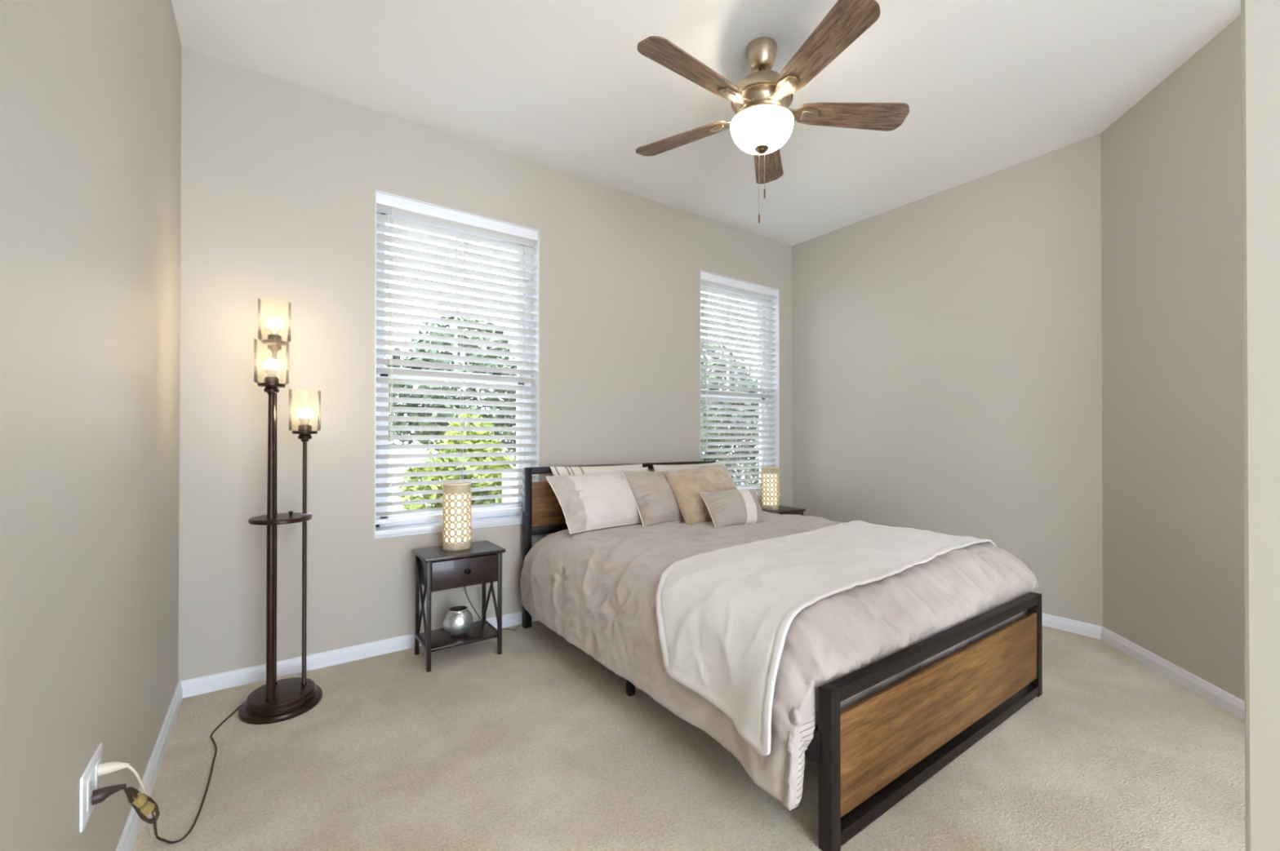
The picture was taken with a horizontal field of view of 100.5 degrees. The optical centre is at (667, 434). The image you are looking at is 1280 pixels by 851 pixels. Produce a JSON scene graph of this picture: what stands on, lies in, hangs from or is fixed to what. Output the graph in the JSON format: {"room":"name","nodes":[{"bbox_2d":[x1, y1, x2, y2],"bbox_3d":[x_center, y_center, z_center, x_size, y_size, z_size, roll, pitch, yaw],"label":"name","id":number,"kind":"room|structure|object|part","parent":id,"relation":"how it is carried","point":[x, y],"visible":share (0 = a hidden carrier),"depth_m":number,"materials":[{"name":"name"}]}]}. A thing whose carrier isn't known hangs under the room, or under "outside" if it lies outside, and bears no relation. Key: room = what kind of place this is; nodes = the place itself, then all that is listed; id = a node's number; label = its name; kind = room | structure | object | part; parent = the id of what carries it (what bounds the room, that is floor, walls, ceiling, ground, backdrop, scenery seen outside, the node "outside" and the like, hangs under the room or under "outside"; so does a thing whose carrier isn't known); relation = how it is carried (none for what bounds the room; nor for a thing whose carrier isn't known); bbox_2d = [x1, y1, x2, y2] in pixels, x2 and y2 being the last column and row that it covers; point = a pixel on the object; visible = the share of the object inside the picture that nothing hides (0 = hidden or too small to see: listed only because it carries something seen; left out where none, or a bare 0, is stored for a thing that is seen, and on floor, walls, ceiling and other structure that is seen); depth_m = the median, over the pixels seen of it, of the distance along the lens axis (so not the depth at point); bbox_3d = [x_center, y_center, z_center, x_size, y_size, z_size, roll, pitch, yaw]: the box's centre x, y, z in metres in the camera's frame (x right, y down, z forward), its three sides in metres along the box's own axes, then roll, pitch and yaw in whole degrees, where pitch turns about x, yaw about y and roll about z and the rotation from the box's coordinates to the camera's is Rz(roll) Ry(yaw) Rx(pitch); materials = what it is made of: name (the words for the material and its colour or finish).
{"room":"bedroom","nodes":[
{"label":"bedroom","id":0,"kind":"room"},
{"bbox_2d":[0,0,181,850],"bbox_3d":[-0.613,-0.308,0.138,0.150,3.050,6.154,0,0,-37],"label":"wall","id":1,"kind":"structure","parent":0,"point":[91,90],"depth_m":1.20,"materials":[{"name":"beige paint"}]},
{"bbox_2d":[79,742,102,832],"bbox_3d":[-1.349,0.823,1.246,0.009,0.122,0.172,0,0,-37],"label":"wall outlet","id":2,"kind":"object","parent":1,"relation":"attached to","point":[89,781],"visible":0.83,"depth_m":1.21,"materials":[{"name":"white plastic"}]},
{"bbox_2d":[87,773,92,812],"bbox_3d":[-1.326,0.823,1.218,0.004,0.070,0.036,0,0,-37],"label":"receptacle","id":3,"kind":"object","parent":2,"relation":"attached to","point":[90,775],"depth_m":1.22,"materials":[{"name":"grey plastic"}]},
{"bbox_2d":[95,759,100,789],"bbox_3d":[-1.369,0.823,1.276,0.004,0.070,0.036,0,0,-37],"label":"receptacle","id":4,"kind":"object","parent":2,"relation":"attached to","point":[97,761],"depth_m":1.27,"materials":[{"name":"grey plastic"}]},
{"bbox_2d":[97,761,159,839],"bbox_3d":[-1.472,1.010,1.492,0.090,0.426,0.499,0,0,-37],"label":"power cord","id":5,"kind":"object","parent":2,"relation":"attached to","point":[106,768],"visible":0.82,"depth_m":1.30,"materials":[{"name":"beige plastic"}]},
{"bbox_3d":[-1.468,1.020,1.508,0.050,0.404,0.481,0,0,-40],"label":"cord","id":6,"kind":"part","parent":5,"relation":"part of","materials":[{"name":"beige plastic"}]},
{"bbox_2d":[115,681,182,850],"bbox_3d":[-0.486,1.179,0.100,0.016,0.076,5.954,0,0,-37],"label":"baseboard","id":7,"kind":"structure","parent":1,"relation":"attached to","point":[130,833],"depth_m":1.88,"materials":[{"name":"white paint"}]},
{"bbox_2d":[177,46,792,681],"bbox_3d":[-0.520,-0.287,3.929,4.548,3.050,0.200,0,0,-37],"label":"wall","id":8,"kind":"structure","parent":0,"point":[281,179],"depth_m":2.88,"materials":[{"name":"beige paint"}]},
{"bbox_2d":[179,611,537,698],"bbox_3d":[-0.535,1.199,3.775,4.348,0.076,0.016,0,0,-37],"label":"baseboard","id":9,"kind":"structure","parent":8,"relation":"attached to","point":[218,682],"depth_m":2.77,"materials":[{"name":"white paint"}]},
{"bbox_2d":[373,190,538,538],"bbox_3d":[-1.302,-0.389,3.336,0.976,1.952,0.212,0,0,-37],"label":"window","id":10,"kind":"structure","parent":8,"relation":"in","point":[420,527],"depth_m":3.35,"materials":[{"name":"white plastic"}]},
{"bbox_3d":[-1.281,0.565,3.303,0.976,0.044,0.142,0,0,-37],"label":"sill","id":11,"kind":"part","parent":10,"relation":"part of","materials":[{"name":"white paint"}]},
{"bbox_3d":[-1.353,-0.845,3.407,0.888,0.960,0.030,0,0,-37],"label":"sash","id":12,"kind":"part","parent":10,"relation":"part of","materials":[{"name":"white plastic"}]},
{"bbox_3d":[-1.337,0.066,3.380,0.888,0.922,0.035,0,0,-37],"label":"sash","id":13,"kind":"part","parent":10,"relation":"part of","materials":[{"name":"white plastic"}]},
{"bbox_2d":[375,191,537,524],"bbox_3d":[-1.272,-0.425,3.296,0.962,1.876,0.082,0,0,-37],"label":"window blind","id":14,"kind":"object","parent":10,"relation":"attached to","point":[393,206],"visible":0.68,"depth_m":3.26,"materials":[{"name":"white plastic"}]},
{"bbox_3d":[-1.578,-0.499,3.025,0.023,1.611,0.013,0,0,-37],"label":"pull cord","id":15,"kind":"part","parent":14,"relation":"part of","materials":[{"name":"white plastic"}]},
{"bbox_3d":[-1.276,0.499,3.296,0.956,0.026,0.052,0,0,-37],"label":"rail","id":16,"kind":"part","parent":14,"relation":"part of","materials":[{"name":"white plastic"}]},
{"bbox_2d":[700,270,780,500],"bbox_3d":[0.606,-0.381,4.767,0.976,1.952,0.212,0,0,-37],"label":"window","id":17,"kind":"structure","parent":8,"relation":"in","point":[776,398],"depth_m":5.01,"materials":[{"name":"white plastic"}]},
{"bbox_3d":[0.554,-0.837,4.838,0.888,0.960,0.030,0,0,-37],"label":"sash","id":18,"kind":"part","parent":17,"relation":"part of","materials":[{"name":"glass"}]},
{"bbox_3d":[0.571,0.074,4.811,0.888,0.922,0.035,0,0,-37],"label":"sash","id":19,"kind":"part","parent":17,"relation":"part of","materials":[{"name":"white plastic"}]},
{"bbox_2d":[701,271,777,491],"bbox_3d":[0.636,-0.418,4.727,0.962,1.876,0.082,0,0,-37],"label":"window blind","id":20,"kind":"object","parent":17,"relation":"attached to","point":[707,279],"visible":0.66,"depth_m":4.73,"materials":[{"name":"white plastic"}]},
{"bbox_3d":[0.330,-0.492,4.456,0.023,1.611,0.013,0,0,-37],"label":"pull cord","id":21,"kind":"part","parent":20,"relation":"part of","materials":[{"name":"white fabric"}]},
{"bbox_3d":[0.632,0.507,4.727,0.956,0.026,0.052,0,0,-37],"label":"rail","id":22,"kind":"part","parent":20,"relation":"part of","materials":[{"name":"white plastic"}]},
{"bbox_3d":[0.555,-0.832,4.838,0.828,0.910,0.004,0,0,-37],"label":"glass pane","id":23,"kind":"part","parent":17,"relation":"part of","materials":[{"name":"clear glass"}]},
{"bbox_3d":[0.627,0.572,4.734,0.976,0.044,0.142,0,0,-37],"label":"sill","id":24,"kind":"part","parent":17,"relation":"part of","materials":[{"name":"white paint"}]},
{"bbox_2d":[132,620,1245,850],"bbox_3d":[1.206,1.285,1.494,4.698,0.120,6.154,0,0,-37],"label":"floor","id":25,"kind":"structure","parent":0,"point":[536,744],"depth_m":1.94,"materials":[{"name":"carpet"}]},
{"bbox_2d":[91,297,322,844],"bbox_3d":[-1.632,0.298,1.937,0.330,1.858,1.521,0,0,-15],"label":"floor lamp","id":26,"kind":"object","parent":25,"relation":"on","point":[276,701],"visible":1,"depth_m":2.33,"materials":[{"name":"brown metal"}]},
{"bbox_3d":[-1.658,1.035,1.938,0.210,0.379,1.503,0,0,-21],"label":"power cord","id":27,"kind":"part","parent":26,"relation":"part of","materials":[{"name":"brown plastic"}]},
{"bbox_2d":[263,377,279,383],"bbox_3d":[-1.743,-0.237,2.342,0.054,0.028,0.054,0,0,-37],"label":"socket","id":28,"kind":"object","parent":26,"relation":"attached to","point":[267,380],"depth_m":2.32,"materials":[{"name":"brown metal"}]},
{"bbox_3d":[-1.743,-0.289,2.342,0.061,0.082,0.061,0,0,-37],"label":"bulb","id":29,"kind":"part","parent":26,"relation":"part of","materials":[{"name":"white glass"}]},
{"bbox_3d":[-1.743,-0.320,2.342,0.126,0.192,0.126,0,0,-37],"label":"lamp shade","id":30,"kind":"part","parent":26,"relation":"part of","materials":[{"name":"clear glass"}]},
{"bbox_2d":[267,334,281,340],"bbox_3d":[-1.836,-0.449,2.485,0.054,0.028,0.054,0,0,-37],"label":"socket","id":31,"kind":"object","parent":26,"relation":"attached to","point":[277,337],"depth_m":2.46,"materials":[{"name":"brown metal"}]},
{"bbox_3d":[-1.836,-0.532,2.486,0.126,0.192,0.126,0,0,-37],"label":"lamp shade","id":32,"kind":"part","parent":26,"relation":"part of","materials":[{"name":"clear glass"}]},
{"bbox_3d":[-1.836,-0.501,2.486,0.061,0.082,0.061,0,0,-37],"label":"bulb","id":33,"kind":"part","parent":26,"relation":"part of","materials":[{"name":"white glass"}]},
{"bbox_2d":[248,511,312,525],"bbox_3d":[-1.755,0.373,2.416,0.235,0.044,0.259,0,0,-37],"label":"tray","id":34,"kind":"object","parent":26,"relation":"on","point":[272,518],"depth_m":2.35,"materials":[{"name":"brown metal"}]},
{"bbox_3d":[-1.696,-0.112,2.488,0.126,0.192,0.126,0,0,-37],"label":"lamp shade","id":35,"kind":"part","parent":26,"relation":"part of","materials":[{"name":"clear glass"}]},
{"bbox_2d":[297,425,311,431],"bbox_3d":[-1.696,-0.029,2.487,0.054,0.028,0.054,0,0,-37],"label":"socket","id":36,"kind":"object","parent":26,"relation":"attached to","point":[300,428],"depth_m":2.47,"materials":[{"name":"brown metal"}]},
{"bbox_3d":[-1.696,-0.081,2.487,0.061,0.082,0.061,0,0,-37],"label":"bulb","id":37,"kind":"part","parent":26,"relation":"part of","materials":[{"name":"white glass"}]},
{"bbox_2d":[412,540,505,672],"bbox_3d":[-1.165,0.939,2.974,0.421,0.587,0.333,0,0,-37],"label":"nightstand","id":38,"kind":"object","parent":25,"relation":"on","point":[437,569],"visible":1,"depth_m":2.91,"materials":[{"name":"brown wood"}]},
{"bbox_3d":[-1.402,0.948,2.977,0.020,0.569,0.020,0,0,-37],"label":"leg","id":39,"kind":"part","parent":38,"relation":"part of","materials":[{"name":"brown metal"}]},
{"bbox_3d":[-1.319,1.126,2.867,0.016,0.020,0.264,0,0,-37],"label":"rail","id":40,"kind":"part","parent":38,"relation":"part of","materials":[{"name":"brown metal"}]},
{"bbox_3d":[-1.237,0.947,2.758,0.020,0.569,0.020,0,0,-37],"label":"leg","id":41,"kind":"part","parent":38,"relation":"part of","materials":[{"name":"brown metal"}]},
{"bbox_2d":[443,605,473,635],"bbox_3d":[-1.171,1.048,2.972,0.155,0.142,0.156,0,0,-37],"label":"vase","id":42,"kind":"object","parent":38,"relation":"on","point":[458,620],"visible":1,"depth_m":2.92,"materials":[{"name":"silver metal"}]},
{"bbox_2d":[419,620,497,652],"bbox_3d":[-1.171,1.127,2.978,0.384,0.016,0.288,0,0,-37],"label":"shelf","id":43,"kind":"object","parent":38,"relation":"attached to","point":[482,630],"depth_m":2.93,"materials":[{"name":"brown wood"}]},
{"bbox_3d":[-1.086,0.745,2.868,0.348,0.150,0.015,0,0,-37],"label":"drawer","id":44,"kind":"part","parent":38,"relation":"part of","materials":[{"name":"brown wood"}]},
{"bbox_3d":[-1.072,0.738,2.854,0.032,0.032,0.026,0,0,-37],"label":"knob","id":45,"kind":"part","parent":38,"relation":"part of","materials":[{"name":"black metal"}]},
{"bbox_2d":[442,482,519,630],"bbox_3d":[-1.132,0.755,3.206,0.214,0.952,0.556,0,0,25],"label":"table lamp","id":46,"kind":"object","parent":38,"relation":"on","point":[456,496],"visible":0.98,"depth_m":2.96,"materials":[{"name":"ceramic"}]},
{"bbox_3d":[-1.113,0.933,3.269,0.453,0.598,0.120,0,0,-43],"label":"power cord","id":47,"kind":"part","parent":46,"relation":"part of","materials":[{"name":"brown plastic"}]},
{"bbox_3d":[-1.104,0.950,3.201,0.020,0.569,0.020,0,0,-37],"label":"leg","id":48,"kind":"part","parent":38,"relation":"part of","materials":[{"name":"brown metal"}]},
{"bbox_3d":[-1.022,1.127,3.090,0.016,0.020,0.264,0,0,-37],"label":"rail","id":49,"kind":"part","parent":38,"relation":"part of","materials":[{"name":"brown metal"}]},
{"bbox_3d":[-0.940,0.948,2.981,0.020,0.569,0.020,0,0,-37],"label":"leg","id":50,"kind":"part","parent":38,"relation":"part of","materials":[{"name":"brown wood"}]},
{"bbox_2d":[522,461,1042,850],"bbox_3d":[0.417,0.723,2.958,1.631,1.020,2.340,0,0,-37],"label":"frame","id":51,"kind":"object","parent":25,"relation":"on","point":[871,753],"visible":0.46,"depth_m":1.88,"materials":[{"name":"brown wood"}]},
{"bbox_3d":[-0.897,0.725,3.406,0.046,1.020,0.046,0,0,-37],"label":"post","id":52,"kind":"part","parent":51,"relation":"part of","materials":[{"name":"black metal"}]},
{"bbox_3d":[-0.267,0.457,3.880,1.530,0.288,0.016,0,0,-37],"label":"wood panel","id":53,"kind":"part","parent":51,"relation":"part of","materials":[{"name":"brown wood"}]},
{"bbox_3d":[-0.267,0.435,3.880,1.534,0.435,0.042,0,0,-37],"label":"headboard","id":54,"kind":"part","parent":51,"relation":"part of","materials":[{"name":"brown wood"}]},
{"bbox_3d":[-0.173,1.100,2.511,0.032,0.260,0.032,0,0,-37],"label":"leg","id":55,"kind":"part","parent":51,"relation":"part of","materials":[{"name":"black metal"}]},
{"bbox_3d":[0.479,0.988,1.569,0.046,0.475,0.046,0,0,-37],"label":"post","id":56,"kind":"part","parent":51,"relation":"part of","materials":[{"name":"black metal"}]},
{"bbox_3d":[1.109,0.986,2.042,1.534,0.467,0.042,0,0,-37],"label":"footboard","id":57,"kind":"part","parent":51,"relation":"part of","materials":[{"name":"brown wood"}]},
{"bbox_3d":[1.115,0.988,2.035,1.530,0.304,0.016,0,0,-37],"label":"wood panel","id":58,"kind":"part","parent":51,"relation":"part of","materials":[{"name":"brown wood"}]},
{"bbox_3d":[1.740,0.993,2.515,0.046,0.475,0.046,0,0,-37],"label":"post","id":59,"kind":"part","parent":51,"relation":"part of","materials":[{"name":"black metal"}]},
{"bbox_2d":[762,505,805,515],"bbox_3d":[0.951,0.948,4.637,0.421,0.587,0.333,0,0,-37],"label":"nightstand","id":60,"kind":"object","parent":25,"relation":"on","point":[782,510],"visible":0.12,"depth_m":4.58,"materials":[{"name":"brown wood"}]},
{"bbox_2d":[760,466,778,510],"bbox_3d":[0.897,0.471,4.634,0.155,0.368,0.155,0,0,-37],"label":"table lamp","id":61,"kind":"object","parent":60,"relation":"on","point":[770,475],"visible":1,"depth_m":4.57,"materials":[{"name":"ceramic"}]},
{"bbox_3d":[1.030,0.754,4.531,0.348,0.150,0.015,0,0,-37],"label":"drawer","id":62,"kind":"part","parent":60,"relation":"part of","materials":[{"name":"brown wood"}]},
{"bbox_2d":[171,0,1240,246],"bbox_3d":[1.206,-1.900,1.512,4.698,0.150,6.154,0,0,-37],"label":"ceiling","id":63,"kind":"structure","parent":0,"point":[988,86],"depth_m":2.67,"materials":[{"name":"white paint"}]},
{"bbox_2d":[635,0,909,223],"bbox_3d":[0.414,-1.407,2.467,1.309,0.827,1.351,0,0,-37],"label":"ceiling fan","id":64,"kind":"object","parent":63,"relation":"hanging from","point":[762,122],"visible":1,"depth_m":2.39,"materials":[{"name":"brown wood"}]},
{"bbox_3d":[0.073,-1.517,2.736,0.522,0.007,0.162,0,13,32],"label":"blade","id":65,"kind":"part","parent":64,"relation":"part of","materials":[{"name":"brown wood"}]},
{"bbox_3d":[0.108,-1.520,2.221,0.522,0.007,0.162,0,13,-40],"label":"blade","id":66,"kind":"part","parent":64,"relation":"part of","materials":[{"name":"brown wood"}]},
{"bbox_3d":[0.445,-1.404,2.502,0.295,0.123,0.295,0,0,-37],"label":"lamp shade","id":67,"kind":"part","parent":64,"relation":"part of","materials":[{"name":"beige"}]},
{"bbox_3d":[0.458,-1.237,2.497,0.002,0.195,0.002,0,0,-37],"label":"pull chain","id":68,"kind":"part","parent":64,"relation":"part of","materials":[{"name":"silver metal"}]},
{"bbox_3d":[0.552,-1.516,2.928,0.162,0.007,0.522,-13,-4,14],"label":"blade","id":69,"kind":"part","parent":64,"relation":"part of","materials":[{"name":"brown wood"}]},
{"bbox_3d":[0.609,-1.521,2.095,0.162,0.007,0.522,14,-6,-21],"label":"blade","id":70,"kind":"part","parent":64,"relation":"part of","materials":[{"name":"brown wood"}]},
{"bbox_3d":[0.883,-1.518,2.532,0.522,0.007,0.162,0,-13,-4],"label":"blade","id":71,"kind":"part","parent":64,"relation":"part of","materials":[{"name":"brown wood"}]},
{"bbox_2d":[791,133,1102,626],"bbox_3d":[1.989,-0.285,4.208,0.200,3.050,2.366,0,0,-37],"label":"wall","id":72,"kind":"structure","parent":0,"point":[947,344],"depth_m":3.78,"materials":[{"name":"beige paint"}]},
{"bbox_2d":[1041,613,1102,639],"bbox_3d":[1.904,1.201,4.132,0.016,0.076,2.372,0,0,-37],"label":"baseboard","id":73,"kind":"structure","parent":72,"relation":"attached to","point":[1076,627],"depth_m":3.31,"materials":[{"name":"white paint"}]},
{"bbox_2d":[1100,15,1244,701],"bbox_3d":[2.639,-0.294,2.591,0.212,3.050,1.485,0,0,8],"label":"wall","id":74,"kind":"structure","parent":0,"point":[1173,522],"depth_m":2.63,"materials":[{"name":"beige paint"}]},
{"bbox_2d":[1100,626,1244,721],"bbox_3d":[2.532,1.193,2.641,0.016,0.076,1.117,0,0,8],"label":"baseboard","id":75,"kind":"structure","parent":74,"relation":"attached to","point":[1211,693],"depth_m":2.62,"materials":[{"name":"white paint"}]},
{"bbox_2d":[1240,0,1279,850],"bbox_3d":[1.064,-0.304,0.883,0.160,3.050,0.133,0,0,-37],"label":"wall","id":76,"kind":"structure","parent":0,"point":[1260,19],"depth_m":0.87,"materials":[{"name":"beige paint"}]},
{"label":"outside","id":77,"kind":"structure","parent":0,"visible":0},
{"bbox_2d":[388,460,758,511],"bbox_3d":[-4.074,1.729,20.420,34.000,0.200,30.426,0,0,-37],"label":"ground","id":78,"kind":"structure","parent":77,"point":[398,508],"depth_m":12.50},
{"bbox_2d":[388,385,457,492],"bbox_3d":[-8.962,-0.197,15.780,4.600,3.600,4.800,0,0,-37],"label":"house","id":79,"kind":"structure","parent":78,"relation":"on","point":[396,442],"depth_m":14.56,"materials":[{"name":"grey paint"}]},
{"bbox_2d":[385,310,517,484],"bbox_3d":[-4.041,-0.405,10.232,3.925,3.993,2.734,0,0,-37],"label":"shade tree","id":80,"kind":"object","parent":78,"relation":"on","point":[402,386],"visible":0.2,"depth_m":9.70,"materials":[{"name":"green plant"}]},
{"bbox_2d":[396,413,515,510],"bbox_3d":[-2.846,0.462,7.358,1.683,1.560,1.241,0,0,-37],"label":"shrub","id":81,"kind":"object","parent":78,"relation":"on","point":[406,498],"visible":0.38,"depth_m":7.15,"materials":[{"name":"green plant"}]},
{"bbox_2d":[502,472,515,502],"bbox_3d":[-1.853,1.014,6.855,0.430,1.080,0.400,0,0,-37],"label":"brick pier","id":82,"kind":"structure","parent":78,"relation":"on","point":[509,474],"depth_m":6.68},
{"bbox_2d":[701,371,759,485],"bbox_3d":[1.253,0.289,9.992,1.993,3.090,1.675,0,0,-37],"label":"evergreen shrub","id":83,"kind":"object","parent":78,"relation":"on","point":[747,482],"visible":0.27,"depth_m":9.58,"materials":[{"name":"green plant"}]},
{"bbox_2d":[701,337,759,448],"bbox_3d":[1.099,-0.494,14.342,4.517,4.220,3.052,0,0,-37],"label":"tree","id":84,"kind":"object","parent":78,"relation":"on","point":[703,344],"visible":0.04,"depth_m":13.65,"materials":[{"name":"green plant"}]},
{"bbox_3d":[0.418,0.773,2.964,1.502,0.250,2.179,0,0,-37],"label":"mattress","id":85,"kind":"object","parent":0,"visible":0},
{"bbox_2d":[520,511,1039,811],"bbox_3d":[0.435,0.802,2.902,1.836,0.558,2.219,0,0,-37],"label":"comforter","id":86,"kind":"object","parent":85,"relation":"on","point":[596,589],"visible":0.49,"depth_m":2.18,"materials":[{"name":"beige fabric"}]},
{"bbox_2d":[550,463,642,524],"bbox_3d":[-0.430,0.391,3.581,0.719,0.364,0.197,0,0,-37],"label":"pillow","id":87,"kind":"object","parent":86,"relation":"on","point":[557,471],"visible":0.11,"depth_m":3.52,"materials":[{"name":"beige fabric"}]},
{"bbox_2d":[545,466,648,533],"bbox_3d":[-0.365,0.404,3.383,0.768,0.352,0.300,0,0,-37],"label":"sham pillow","id":88,"kind":"object","parent":86,"relation":"on","point":[588,502],"visible":0.7,"depth_m":3.23,"materials":[{"name":"fabric"}]},
{"bbox_2d":[621,470,684,526],"bbox_3d":[-0.047,0.406,3.454,0.452,0.348,0.265,0,0,-31],"label":"square cushion","id":89,"kind":"object","parent":86,"relation":"on","point":[655,500],"visible":0.72,"depth_m":3.36,"materials":[{"name":"beige fabric"}]},
{"bbox_2d":[653,467,693,471],"bbox_3d":[0.237,0.405,3.848,0.669,0.316,0.264,0,0,-37],"label":"sham pillow","id":90,"kind":"object","parent":86,"relation":"on","point":[693,468],"visible":0.02,"depth_m":3.78,"materials":[{"name":"fabric"}]},
{"bbox_2d":[653,462,717,471],"bbox_3d":[0.184,0.401,4.044,0.640,0.349,0.184,0,0,-37],"label":"pillow","id":91,"kind":"object","parent":86,"relation":"on","point":[681,466],"visible":0.09,"depth_m":4.01,"materials":[{"name":"beige fabric"}]},
{"bbox_2d":[664,463,737,524],"bbox_3d":[0.275,0.389,3.518,0.555,0.359,0.321,0,0,-37],"label":"cushion","id":92,"kind":"object","parent":86,"relation":"on","point":[686,485],"visible":0.56,"depth_m":3.42,"materials":[{"name":"beige fabric"}]},
{"bbox_2d":[699,488,766,527],"bbox_3d":[0.438,0.463,3.326,0.464,0.219,0.213,0,0,-32],"label":"lumbar cushion","id":93,"kind":"object","parent":86,"relation":"on","point":[733,507],"visible":0.9,"depth_m":3.24,"materials":[{"name":"beige fabric"}]},
{"bbox_2d":[655,520,996,755],"bbox_3d":[0.766,0.728,2.447,1.885,0.442,0.805,0,0,-39],"label":"throw blanket","id":94,"kind":"object","parent":86,"relation":"on","point":[725,616],"visible":0.99,"depth_m":2.00,"materials":[{"name":"white fabric"}]}
]}

